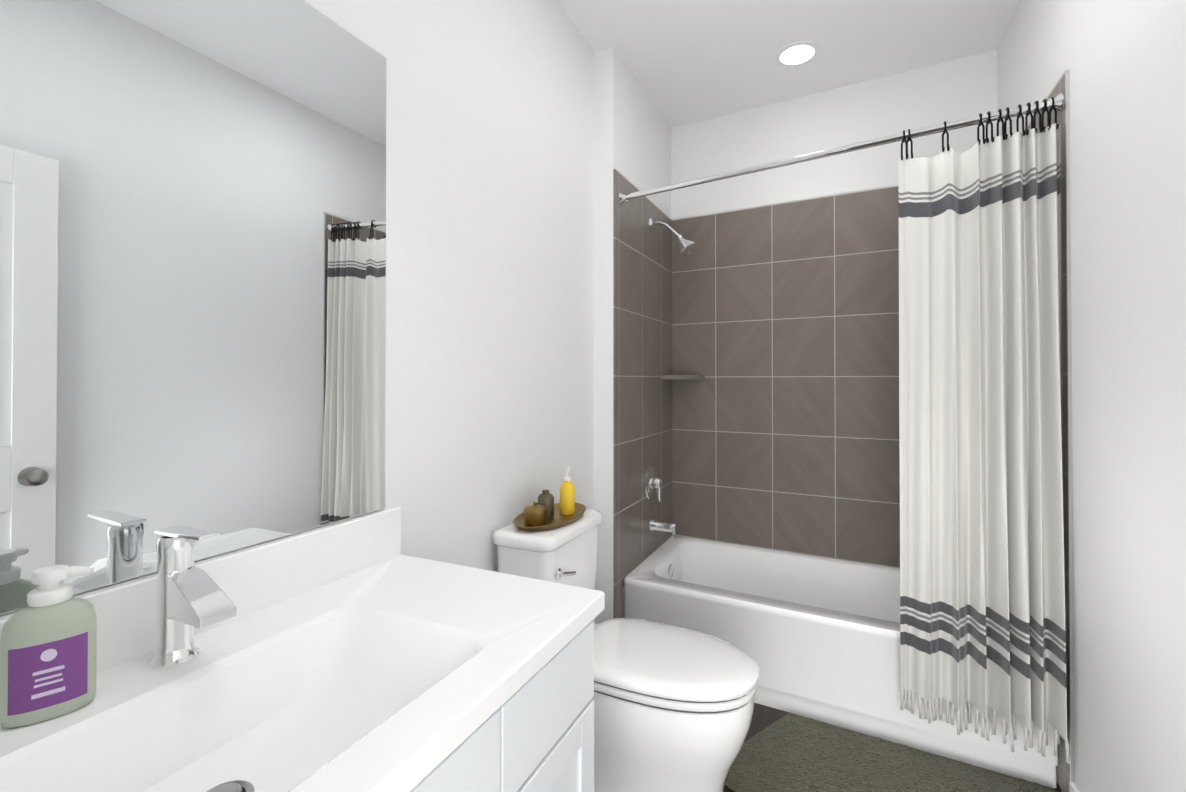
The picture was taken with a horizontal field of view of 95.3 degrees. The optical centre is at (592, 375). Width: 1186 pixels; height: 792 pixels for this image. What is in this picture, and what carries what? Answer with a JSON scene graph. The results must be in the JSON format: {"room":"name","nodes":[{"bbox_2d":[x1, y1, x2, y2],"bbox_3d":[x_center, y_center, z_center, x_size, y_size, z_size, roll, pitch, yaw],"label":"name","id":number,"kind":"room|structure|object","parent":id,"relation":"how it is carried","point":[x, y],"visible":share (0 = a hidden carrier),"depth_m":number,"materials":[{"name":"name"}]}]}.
{"room":"bathroom","nodes":[
{"label":"bathroom","id":0,"kind":"room"},
{"bbox_2d":[0,0,594,623],"bbox_3d":[-0.440,-0.074,1.555,0.100,2.740,3.780,0,-1,25],"label":"wall","id":1,"kind":"structure","parent":0,"point":[490,266],"depth_m":1.66,"materials":[{"name":"white paint"}]},
{"bbox_2d":[0,0,385,614],"bbox_3d":[-0.699,-0.230,0.879,0.007,1.089,0.933,0,-1,25],"label":"mirror","id":2,"kind":"object","parent":1,"relation":"attached to","point":[193,263],"visible":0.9,"depth_m":0.90,"materials":[{"name":"clear glass"}]},
{"bbox_2d":[595,46,670,623],"bbox_3d":[0.229,-0.065,2.749,0.090,2.740,0.850,0,-1,25],"label":"wall","id":3,"kind":"structure","parent":0,"point":[632,136],"depth_m":2.38,"materials":[{"name":"white paint"}]},
{"bbox_2d":[613,167,671,618],"bbox_3d":[0.272,0.202,2.722,0.009,2.207,0.842,0,-1,25],"label":"wall tile","id":4,"kind":"structure","parent":3,"relation":"attached to","point":[642,344],"depth_m":2.61,"materials":[{"name":"brown tile"}]},
{"bbox_2d":[645,466,661,500],"bbox_3d":[0.320,0.546,2.740,0.062,0.172,0.170,0,-1,25],"label":"tub valve","id":5,"kind":"object","parent":4,"relation":"attached to","point":[653,482],"visible":1,"depth_m":2.71,"materials":[{"name":"silver metal"}]},
{"bbox_2d":[648,519,676,534],"bbox_3d":[0.354,0.761,2.722,0.136,0.062,0.060,0,-1,25],"label":"tub spout","id":6,"kind":"object","parent":4,"relation":"attached to","point":[670,527],"visible":1,"depth_m":2.70,"materials":[{"name":"silver metal"}]},
{"bbox_2d":[648,218,695,255],"bbox_3d":[0.399,-0.700,2.712,0.237,0.210,0.100,0,-1,25],"label":"shower head","id":7,"kind":"object","parent":4,"relation":"attached to","point":[685,247],"visible":1,"depth_m":2.68},
{"bbox_2d":[555,0,1018,127],"bbox_3d":[0.334,-1.497,1.201,1.810,0.100,3.780,0,-1,25],"label":"ceiling","id":8,"kind":"structure","parent":0,"point":[689,61],"depth_m":2.32,"materials":[{"name":"white paint"}]},
{"bbox_2d":[775,41,819,66],"bbox_3d":[0.912,-1.435,2.415,0.190,0.006,0.190,0,-1,25],"label":"recessed light","id":9,"kind":"object","parent":8,"relation":"in","point":[797,53],"visible":1,"depth_m":2.40,"materials":[{"name":"white"}]},
{"bbox_2d":[671,49,997,218],"bbox_3d":[1.098,-0.064,2.808,1.821,2.740,0.100,0,-1,29],"label":"wall","id":10,"kind":"structure","parent":0,"point":[932,95],"depth_m":2.71,"materials":[{"name":"white paint"}]},
{"bbox_2d":[662,375,704,379],"bbox_3d":[0.501,0.009,2.975,0.190,0.025,0.190,0,-1,25],"label":"corner shelf","id":11,"kind":"object","parent":10,"relation":"attached to","point":[683,377],"visible":0.98,"depth_m":2.92,"materials":[{"name":"brown ceramic"}]},
{"bbox_2d":[672,185,899,567],"bbox_3d":[1.114,0.022,2.736,1.524,1.847,0.009,0,-1,29],"label":"wall tile","id":12,"kind":"structure","parent":10,"relation":"attached to","point":[785,342],"depth_m":2.78,"materials":[{"name":"brown tile"}]},
{"bbox_2d":[723,703,1060,791],"bbox_3d":[0.334,1.343,1.179,1.810,0.100,3.780,0,-1,25],"label":"floor","id":13,"kind":"structure","parent":0,"point":[763,717],"depth_m":2.04,"materials":[{"name":"grey tile"}]},
{"bbox_2d":[0,507,604,791],"bbox_3d":[-0.441,0.761,0.764,0.562,1.057,0.990,0,-1,25],"label":"bathroom vanity","id":14,"kind":"object","parent":13,"relation":"on","point":[360,654],"visible":1,"depth_m":0.84,"materials":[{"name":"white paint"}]},
{"bbox_2d":[0,565,96,727],"bbox_3d":[-0.698,0.339,0.695,0.062,0.185,0.086,0,-1,25],"label":"soap dispenser","id":15,"kind":"object","parent":14,"relation":"on","point":[48,644],"visible":1,"depth_m":0.68,"materials":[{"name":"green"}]},
{"bbox_2d":[493,509,758,791],"bbox_3d":[0.112,0.887,1.674,0.774,0.819,0.408,0,-1,25],"label":"toilet","id":16,"kind":"object","parent":13,"relation":"on","point":[673,708],"visible":0.71,"depth_m":1.51,"materials":[{"name":"white ceramic"}]},
{"bbox_2d":[513,467,585,530],"bbox_3d":[-0.138,0.395,1.796,0.190,0.164,0.361,0,-1,25],"label":"tray","id":17,"kind":"object","parent":16,"relation":"on","point":[546,513],"visible":1,"depth_m":1.80,"materials":[{"name":"brown wood"}]},
{"bbox_2d":[624,535,1057,787],"bbox_3d":[0.951,1.102,2.384,1.554,0.400,0.748,0,-1,29],"label":"bathtub","id":18,"kind":"object","parent":13,"relation":"on","point":[817,638],"visible":0.58,"depth_m":2.10,"materials":[{"name":"white ceramic"}]},
{"bbox_2d":[725,713,1056,791],"bbox_3d":[0.827,1.271,1.502,0.964,0.033,0.930,0,-1,25],"label":"bath mat","id":19,"kind":"object","parent":13,"relation":"on","point":[790,752],"visible":1,"depth_m":1.74,"materials":[{"name":"fabric"}]},
{"bbox_2d":[997,0,1185,791],"bbox_3d":[1.107,-0.080,0.825,0.100,2.740,3.780,0,-1,25],"label":"wall","id":20,"kind":"structure","parent":0,"point":[1124,61],"depth_m":1.29,"materials":[{"name":"white paint"}]},
{"bbox_2d":[1022,69,1074,791],"bbox_3d":[1.593,0.196,1.980,0.009,2.207,0.843,0,-1,25],"label":"wall tile","id":21,"kind":"structure","parent":20,"relation":"attached to","point":[1062,85],"depth_m":1.61,"materials":[{"name":"brown tile"}]},
{"bbox_2d":[618,93,1069,763],"bbox_3d":[0.761,0.141,1.989,1.504,1.996,0.238,0,-1,25],"label":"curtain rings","id":22,"kind":"object","parent":21,"relation":"attached to","point":[982,601],"visible":1,"depth_m":1.73,"materials":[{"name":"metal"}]},
{"bbox_2d":[898,123,1069,763],"bbox_3d":[1.218,0.188,1.710,0.430,1.898,0.125,0,-1,25],"label":"shower curtain","id":23,"kind":"object","parent":22,"relation":"hanging from","point":[982,577],"depth_m":1.72,"materials":[{"name":"fabric"}]},
{"bbox_2d":[1069,781,1079,791],"bbox_3d":[1.176,1.242,1.093,0.013,0.100,1.105,0,-1,25],"label":"baseboard","id":24,"kind":"structure","parent":20,"relation":"attached to","point":[1073,787],"depth_m":1.56,"materials":[{"name":"white wood"}]}
]}

